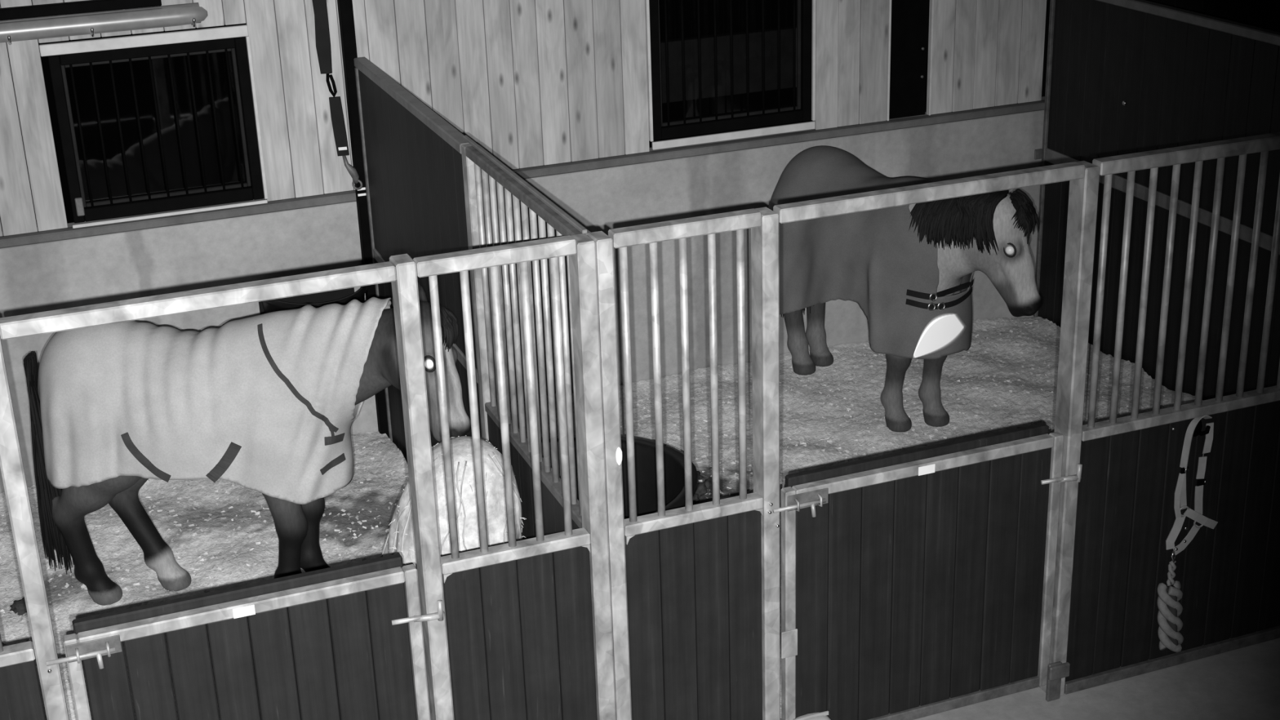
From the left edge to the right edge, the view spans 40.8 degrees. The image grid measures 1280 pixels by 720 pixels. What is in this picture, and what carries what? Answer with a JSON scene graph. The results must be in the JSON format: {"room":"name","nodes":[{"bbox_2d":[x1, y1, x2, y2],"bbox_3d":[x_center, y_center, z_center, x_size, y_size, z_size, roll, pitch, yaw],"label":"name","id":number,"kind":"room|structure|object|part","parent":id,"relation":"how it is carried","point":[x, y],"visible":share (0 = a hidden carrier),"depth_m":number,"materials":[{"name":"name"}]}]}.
{"room":"farm building","nodes":[
{"label":"farm building","id":0,"kind":"room"},
{"bbox_2d":[0,0,1279,493],"bbox_3d":[-0.833,-1.268,8.978,11.297,3.500,0.310,-10,23,-19],"label":"wall","id":1,"kind":"structure","parent":0,"point":[555,91],"depth_m":8.96,"materials":[{"name":"wood"}]},
{"bbox_2d":[0,0,208,44],"bbox_3d":[-2.711,-1.851,7.777,1.400,0.815,0.126,-10,23,-19],"label":"strip light","id":2,"kind":"object","parent":1,"relation":"attached to","point":[24,23],"visible":1,"depth_m":7.93,"materials":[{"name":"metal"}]},
{"bbox_2d":[39,24,267,228],"bbox_3d":[-2.336,-1.136,8.319,0.964,0.890,0.112,-10,23,-19],"label":"window","id":3,"kind":"structure","parent":1,"relation":"in","point":[234,39],"depth_m":8.30,"materials":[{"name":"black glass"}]},
{"bbox_3d":[-2.737,-1.055,8.198,0.052,0.814,0.084,-10,23,-19],"label":"frame","id":4,"kind":"part","parent":3,"relation":"part of","materials":[{"name":"grey wood"}]},
{"bbox_3d":[-2.704,-1.066,8.205,0.018,0.698,0.020,-10,23,-19],"label":"sash","id":5,"kind":"part","parent":3,"relation":"part of","materials":[{"name":"black metal"}]},
{"bbox_3d":[-2.347,-1.479,8.200,0.812,0.052,0.084,-10,23,-19],"label":"frame","id":6,"kind":"part","parent":3,"relation":"part of","materials":[{"name":"wood"}]},
{"bbox_3d":[-2.345,-1.446,8.211,0.776,0.018,0.020,-10,23,-19],"label":"sash","id":7,"kind":"part","parent":3,"relation":"part of","materials":[{"name":"black metal"}]},
{"bbox_3d":[-2.323,-0.814,8.460,0.776,0.018,0.020,-10,23,-19],"label":"sash","id":8,"kind":"part","parent":3,"relation":"part of","materials":[{"name":"black metal"}]},
{"bbox_3d":[-2.323,-0.776,8.477,0.812,0.064,0.084,-10,23,-19],"label":"frame","id":9,"kind":"part","parent":3,"relation":"part of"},
{"bbox_3d":[-1.965,-1.194,8.466,0.018,0.698,0.020,-10,23,-19],"label":"sash","id":10,"kind":"part","parent":3,"relation":"part of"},
{"bbox_3d":[-1.933,-1.195,8.481,0.052,0.814,0.084,-10,23,-19],"label":"frame","id":11,"kind":"part","parent":3,"relation":"part of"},
{"bbox_2d":[258,285,368,314],"bbox_3d":[-1.606,-0.195,8.670,0.562,0.340,0.382,-10,23,-19],"label":"manger","id":12,"kind":"object","parent":1,"relation":"attached to","point":[343,296],"visible":0.27,"depth_m":8.70,"materials":[{"name":"black plastic"}]},
{"bbox_2d":[644,0,816,150],"bbox_3d":[0.491,-1.633,9.316,0.989,0.873,0.104,-10,23,-19],"label":"window","id":13,"kind":"structure","parent":1,"relation":"in","point":[805,109],"depth_m":9.37,"materials":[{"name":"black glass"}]},
{"bbox_3d":[0.067,-1.585,9.169,0.052,0.828,0.084,-10,23,-19],"label":"frame","id":14,"kind":"part","parent":13,"relation":"part of","materials":[{"name":"black wood"}]},
{"bbox_3d":[0.100,-1.595,9.177,0.018,0.712,0.020,-10,23,-19],"label":"sash","id":15,"kind":"part","parent":13,"relation":"part of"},
{"bbox_3d":[0.498,-1.339,9.440,0.813,0.018,0.020,-10,23,-19],"label":"sash","id":16,"kind":"part","parent":13,"relation":"part of","materials":[{"name":"black metal"}]},
{"bbox_3d":[0.499,-1.302,9.457,0.849,0.064,0.084,-10,23,-19],"label":"frame","id":17,"kind":"part","parent":13,"relation":"part of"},
{"bbox_3d":[0.874,-1.729,9.449,0.018,0.712,0.020,-10,23,-19],"label":"sash","id":18,"kind":"part","parent":13,"relation":"part of","materials":[{"name":"black metal"}]},
{"bbox_3d":[0.906,-1.730,9.465,0.052,0.828,0.084,-10,23,-19],"label":"frame","id":19,"kind":"part","parent":13,"relation":"part of","materials":[{"name":"wood"}]},
{"bbox_2d":[888,0,928,119],"bbox_3d":[1.456,-2.363,9.544,0.246,2.024,0.217,-10,23,-19],"label":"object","id":20,"kind":"structure","parent":1,"relation":"attached to","point":[909,18],"depth_m":9.71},
{"bbox_2d":[886,0,933,120],"bbox_3d":[1.497,-2.325,9.446,0.282,2.024,0.034,-10,23,-19],"label":"trim","id":21,"kind":"structure","parent":1,"relation":"attached to","point":[931,2],"depth_m":9.69,"materials":[{"name":"grey wood"}]},
{"bbox_2d":[1032,0,1279,399],"bbox_3d":[3.000,-0.616,8.708,0.115,2.120,3.393,-10,23,-19],"label":"wall","id":22,"kind":"structure","parent":1,"relation":"attached to","point":[1123,77],"depth_m":9.15,"materials":[{"name":"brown wood"}]},
{"bbox_3d":[3.028,-0.662,8.685,0.062,0.076,3.362,-10,23,-19],"label":"rail","id":23,"kind":"part","parent":22,"relation":"part of","materials":[{"name":"grey metal"}]},
{"bbox_3d":[2.992,-1.583,8.339,0.060,0.050,3.393,-10,23,-19],"label":"rail","id":24,"kind":"part","parent":22,"relation":"part of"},
{"bbox_2d":[780,637,1279,719],"bbox_3d":[1.483,2.111,5.136,14.000,0.120,10.600,-10,23,-19],"label":"floor","id":25,"kind":"structure","parent":0,"point":[1243,683],"depth_m":6.86,"materials":[{"name":"concrete"}]},
{"bbox_2d":[0,431,408,719],"bbox_3d":[-2.559,1.231,7.109,3.852,0.097,3.348,-10,23,-19],"label":"bedding","id":26,"kind":"object","parent":25,"relation":"on","point":[223,533],"visible":0.34,"depth_m":8.04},
{"bbox_2d":[9,596,26,615],"bbox_3d":[-2.666,1.060,7.481,0.103,0.079,0.145,16,27,38],"label":"dropping","id":27,"kind":"object","parent":26,"relation":"on","point":[19,606],"visible":0.48,"depth_m":7.43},
{"bbox_2d":[23,282,471,605],"bbox_3d":[-1.627,0.328,7.293,1.938,1.483,0.692,0,22,4],"label":"horse","id":28,"kind":"object","parent":26,"relation":"on","point":[268,404],"visible":0.94,"depth_m":6.99},
{"bbox_2d":[381,435,526,568],"bbox_3d":[-0.737,0.771,6.777,0.594,0.978,0.626,-10,23,-19],"label":"net","id":29,"kind":"object","parent":26,"relation":"on","point":[400,540],"visible":0.34,"depth_m":6.54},
{"bbox_3d":[-0.899,0.764,6.790,0.297,0.887,0.153,-10,23,-19],"label":"net cord","id":30,"kind":"part","parent":29,"relation":"part of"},
{"bbox_3d":[-0.909,0.789,6.726,0.282,0.887,0.124,7,23,22],"label":"net cord","id":31,"kind":"part","parent":29,"relation":"part of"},
{"bbox_3d":[-0.838,0.826,6.629,0.130,0.887,0.267,1,22,8],"label":"net cord","id":32,"kind":"part","parent":29,"relation":"part of","materials":[{"name":"white fabric"}]},
{"bbox_3d":[-0.763,0.833,6.604,0.295,0.887,0.159,-10,23,-19],"label":"net cord","id":33,"kind":"part","parent":29,"relation":"part of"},
{"bbox_3d":[-0.620,0.822,6.620,0.129,0.887,0.176,-10,23,-19],"label":"net cord","id":34,"kind":"part","parent":29,"relation":"part of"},
{"bbox_3d":[-0.580,0.812,6.641,0.114,0.886,0.252,13,26,34],"label":"net cord","id":35,"kind":"part","parent":29,"relation":"part of","materials":[{"name":"white fabric"}]},
{"bbox_3d":[-0.517,0.757,6.774,0.119,0.887,0.168,-6,22,-10],"label":"net cord","id":36,"kind":"part","parent":29,"relation":"part of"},
{"bbox_2d":[0,233,616,719],"bbox_3d":[-1.517,0.857,5.410,2.998,2.204,0.110,-10,23,-19],"label":"stall","id":37,"kind":"object","parent":25,"relation":"on","point":[525,631],"visible":1,"depth_m":5.63,"materials":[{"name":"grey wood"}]},
{"bbox_3d":[-2.382,0.980,5.078,1.130,0.042,0.060,-10,23,-19],"label":"rail","id":38,"kind":"part","parent":37,"relation":"part of","materials":[{"name":"grey metal"}]},
{"bbox_3d":[-1.831,0.917,5.308,0.062,2.186,0.100,-10,23,-19],"label":"post","id":39,"kind":"part","parent":37,"relation":"part of","materials":[{"name":"grey metal"}]},
{"bbox_3d":[-1.292,-0.180,5.094,1.152,0.050,0.060,-10,23,-19],"label":"rail","id":40,"kind":"part","parent":37,"relation":"part of","materials":[{"name":"grey metal"}]},
{"bbox_2d":[45,553,444,719],"bbox_3d":[-1.228,1.257,5.664,1.254,1.115,0.123,-10,23,-19],"label":"door","id":41,"kind":"structure","parent":37,"relation":"attached to","point":[345,642],"depth_m":5.54,"materials":[{"name":"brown wood"}]},
{"bbox_3d":[-1.716,0.910,5.277,0.203,0.015,0.015,-10,23,-19],"label":"bolt rod","id":42,"kind":"part","parent":41,"relation":"part of","materials":[{"name":"silver metal"}]},
{"bbox_3d":[-1.684,0.891,5.302,0.161,0.060,0.005,-10,23,-19],"label":"bolt plate","id":43,"kind":"part","parent":41,"relation":"part of","materials":[{"name":"grey metal"}]},
{"bbox_3d":[-1.665,0.926,5.300,0.016,0.052,0.023,-21,28,-39],"label":"knob","id":44,"kind":"part","parent":41,"relation":"part of","materials":[{"name":"silver metal"}]},
{"bbox_3d":[-1.255,0.786,5.473,1.028,0.042,0.046,-10,23,-19],"label":"rail","id":45,"kind":"part","parent":41,"relation":"part of","materials":[{"name":"grey metal"}]},
{"bbox_3d":[-0.697,0.713,5.704,0.063,2.204,0.100,-10,23,-19],"label":"post","id":46,"kind":"part","parent":37,"relation":"part of","materials":[{"name":"grey metal"}]},
{"bbox_3d":[-0.452,-0.326,5.390,0.519,0.050,0.060,-10,23,-19],"label":"rail","id":47,"kind":"part","parent":37,"relation":"part of","materials":[{"name":"grey metal"}]},
{"bbox_3d":[-0.418,0.640,5.770,0.519,0.042,0.060,-10,23,-19],"label":"rail","id":48,"kind":"part","parent":37,"relation":"part of","materials":[{"name":"grey metal"}]},
{"bbox_3d":[-0.152,0.627,5.899,0.062,2.186,0.100,-10,23,-19],"label":"post","id":49,"kind":"part","parent":37,"relation":"part of","materials":[{"name":"grey metal"}]},
{"bbox_2d":[337,0,389,438],"bbox_3d":[-1.411,-1.106,8.590,0.062,3.480,0.064,-10,23,-19],"label":"wall post","id":50,"kind":"object","parent":25,"relation":"on","point":[345,11],"visible":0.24,"depth_m":8.56,"materials":[{"name":"black metal"}]},
{"bbox_2d":[311,0,365,196],"bbox_3d":[-1.485,-1.608,8.295,0.185,1.725,0.063,-10,23,-19],"label":"strap","id":51,"kind":"object","parent":50,"relation":"attached to","point":[322,32],"visible":1,"depth_m":8.38,"materials":[{"name":"black fabric"}]},
{"bbox_2d":[793,711,831,719],"bbox_3d":[0.627,1.438,6.331,0.225,0.310,0.155,-10,23,-19],"label":"sack","id":52,"kind":"object","parent":25,"relation":"on","point":[818,715],"visible":1,"depth_m":6.28,"materials":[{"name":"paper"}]},
{"bbox_2d":[510,315,1203,718],"bbox_3d":[1.163,0.586,8.420,3.960,0.100,3.348,-10,23,-19],"label":"bedding","id":53,"kind":"object","parent":25,"relation":"on","point":[1007,376],"visible":0.23,"depth_m":9.32,"materials":[{"name":"grey wood"}]},
{"bbox_2d":[693,493,699,503],"bbox_3d":[0.246,0.668,8.251,0.085,0.062,0.081,-10,23,-19],"label":"dropping","id":54,"kind":"object","parent":53,"relation":"on","point":[695,500],"visible":0.41,"depth_m":8.24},
{"bbox_2d":[697,471,703,481],"bbox_3d":[0.265,0.584,8.464,0.102,0.066,0.090,-10,23,-19],"label":"dropping","id":55,"kind":"object","parent":53,"relation":"on","point":[700,477],"visible":0.16,"depth_m":8.46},
{"bbox_2d":[695,482,706,497],"bbox_3d":[0.275,0.636,8.319,0.103,0.075,0.096,-10,23,-19],"label":"dropping","id":56,"kind":"object","parent":53,"relation":"on","point":[701,490],"visible":0.58,"depth_m":8.30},
{"bbox_2d":[703,476,711,489],"bbox_3d":[0.339,0.605,8.403,0.088,0.056,0.078,-10,23,-19],"label":"dropping","id":57,"kind":"object","parent":53,"relation":"on","point":[708,482],"visible":0.58,"depth_m":8.38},
{"bbox_2d":[768,146,1042,432],"bbox_3d":[1.294,-0.374,8.958,0.690,1.382,1.773,-13,24,-26],"label":"horse","id":58,"kind":"object","parent":53,"relation":"on","point":[910,268],"visible":0.89,"depth_m":8.63},
{"bbox_2d":[586,132,1279,719],"bbox_3d":[1.780,0.288,6.572,4.078,2.200,0.110,-10,23,-19],"label":"stall","id":59,"kind":"object","parent":25,"relation":"on","point":[695,588],"visible":1,"depth_m":6.29,"materials":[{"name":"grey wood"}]},
{"bbox_2d":[353,57,591,539],"bbox_3d":[-0.743,0.031,7.372,0.064,2.134,3.282,-10,23,-19],"label":"wall","id":60,"kind":"structure","parent":59,"relation":"attached to","point":[424,180],"depth_m":6.93,"materials":[{"name":"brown wood"}]},
{"bbox_3d":[-1.026,-1.147,7.595,0.060,0.045,1.911,-10,23,-19],"label":"rail","id":61,"kind":"part","parent":60,"relation":"part of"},
{"bbox_3d":[-0.989,-0.238,7.938,0.056,0.053,1.880,-10,23,-19],"label":"rail","id":62,"kind":"part","parent":60,"relation":"part of","materials":[{"name":"grey metal"}]},
{"bbox_3d":[-0.631,0.144,7.109,0.056,2.110,0.074,-10,23,-19],"label":"post","id":63,"kind":"part","parent":60,"relation":"part of","materials":[{"name":"grey metal"}]},
{"bbox_3d":[-0.414,-0.601,6.129,0.064,0.042,1.294,-10,23,-19],"label":"rail","id":64,"kind":"part","parent":60,"relation":"part of","materials":[{"name":"grey metal"}]},
{"bbox_3d":[-0.380,0.403,6.524,0.052,0.040,1.294,-10,23,-19],"label":"rail","id":65,"kind":"part","parent":60,"relation":"part of","materials":[{"name":"grey metal"}]},
{"bbox_2d":[541,435,697,519],"bbox_3d":[-0.091,0.609,6.848,0.640,0.360,0.975,-10,23,-19],"label":"manger","id":66,"kind":"object","parent":60,"relation":"attached to","point":[644,451],"visible":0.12,"depth_m":7.02,"materials":[{"name":"black plastic"}]},
{"bbox_3d":[-0.094,0.617,5.920,0.056,2.186,0.100,-10,23,-19],"label":"post","id":67,"kind":"part","parent":59,"relation":"part of","materials":[{"name":"grey metal"}]},
{"bbox_3d":[-0.070,0.323,5.757,0.024,0.072,0.012,-10,23,-19],"label":"tag post","id":68,"kind":"part","parent":59,"relation":"part of","materials":[{"name":"white plastic"}]},
{"bbox_3d":[0.149,-0.430,5.602,0.521,0.050,0.060,-10,23,-19],"label":"rail","id":69,"kind":"part","parent":59,"relation":"part of","materials":[{"name":"grey metal"}]},
{"bbox_3d":[0.183,0.536,5.982,0.521,0.042,0.060,-10,23,-19],"label":"rail","id":70,"kind":"part","parent":59,"relation":"part of","materials":[{"name":"grey metal"}]},
{"bbox_3d":[0.450,0.522,6.112,0.062,2.186,0.100,-10,23,-19],"label":"post","id":71,"kind":"part","parent":59,"relation":"part of","materials":[{"name":"grey metal"}]},
{"bbox_2d":[773,422,1082,719],"bbox_3d":[1.076,0.889,6.481,1.298,1.177,0.134,-10,23,-19],"label":"door","id":72,"kind":"structure","parent":59,"relation":"attached to","point":[917,583],"depth_m":6.43,"materials":[{"name":"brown wood"}]},
{"bbox_3d":[0.547,1.038,6.290,0.065,0.110,0.007,-10,23,-19],"label":"hinge plate","id":73,"kind":"part","parent":72,"relation":"part of","materials":[{"name":"grey metal"}]},
{"bbox_3d":[0.564,0.515,6.081,0.203,0.015,0.015,-10,23,-19],"label":"bolt rod","id":74,"kind":"part","parent":72,"relation":"part of","materials":[{"name":"silver metal"}]},
{"bbox_3d":[0.596,0.496,6.106,0.161,0.060,0.005,-10,23,-19],"label":"bolt plate","id":75,"kind":"part","parent":72,"relation":"part of","materials":[{"name":"grey metal"}]},
{"bbox_3d":[0.616,0.532,6.104,0.016,0.052,0.023,-21,28,-39],"label":"knob","id":76,"kind":"part","parent":72,"relation":"part of","materials":[{"name":"silver metal"}]},
{"bbox_3d":[1.046,0.388,6.283,1.072,0.042,0.046,-10,23,-19],"label":"rail","id":77,"kind":"part","parent":72,"relation":"part of","materials":[{"name":"grey metal"}]},
{"bbox_3d":[1.080,1.359,6.665,1.072,0.045,0.046,-10,23,-19],"label":"rail","id":78,"kind":"part","parent":72,"relation":"part of","materials":[{"name":"grey metal"}]},
{"bbox_3d":[1.009,-0.579,5.904,1.193,0.050,0.060,-10,23,-19],"label":"rail","id":79,"kind":"part","parent":59,"relation":"part of","materials":[{"name":"grey metal"}]},
{"bbox_3d":[1.622,0.320,6.524,0.062,2.186,0.100,-10,23,-19],"label":"post","id":80,"kind":"part","parent":59,"relation":"part of","materials":[{"name":"grey metal"}]},
{"bbox_3d":[2.706,1.136,7.264,2.174,0.048,0.060,-10,23,-19],"label":"rail","id":81,"kind":"part","parent":59,"relation":"part of","materials":[{"name":"grey metal"}]},
{"bbox_3d":[2.671,0.106,6.859,2.174,0.042,0.060,-10,23,-19],"label":"rail","id":82,"kind":"part","parent":59,"relation":"part of","materials":[{"name":"grey metal"}]},
{"bbox_3d":[2.637,-0.861,6.478,2.174,0.050,0.060,-10,23,-19],"label":"rail","id":83,"kind":"part","parent":59,"relation":"part of","materials":[{"name":"grey metal"}]},
{"bbox_2d":[1192,419,1210,436],"bbox_3d":[2.177,0.274,6.655,0.046,0.076,0.080,-10,23,-19],"label":"hook","id":84,"kind":"object","parent":59,"relation":"attached to","point":[1197,429],"visible":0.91,"depth_m":6.67,"materials":[{"name":"black metal"}]},
{"bbox_2d":[1165,415,1217,555],"bbox_3d":[2.181,0.485,6.735,0.235,0.599,0.036,-10,23,-19],"label":"halter","id":85,"kind":"object","parent":84,"relation":"hanging from","point":[1197,515],"visible":1,"depth_m":6.74,"materials":[{"name":"grey fabric"}]},
{"bbox_2d":[1156,550,1183,652],"bbox_3d":[2.135,0.968,6.895,0.137,0.458,0.081,-10,23,-19],"label":"lead rope","id":86,"kind":"object","parent":85,"relation":"hanging from","point":[1170,608],"visible":1,"depth_m":6.88,"materials":[{"name":"fabric"}]},
{"bbox_3d":[2.165,0.263,6.683,0.046,0.076,0.012,-10,23,-19],"label":"hook plate","id":87,"kind":"part","parent":84,"relation":"part of","materials":[{"name":"black metal"}]},
{"bbox_3d":[2.177,0.270,6.654,0.016,0.054,0.080,-10,23,-19],"label":"hook arm","id":88,"kind":"part","parent":84,"relation":"part of","materials":[{"name":"black metal"}]},
{"label":"outside","id":89,"kind":"structure","parent":0,"visible":0},
{"bbox_2d":[660,26,796,103],"bbox_3d":[0.515,-1.761,10.251,2.400,0.360,0.070,-10,23,-19],"label":"wall","id":90,"kind":"structure","parent":89,"point":[674,54],"depth_m":10.22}
]}

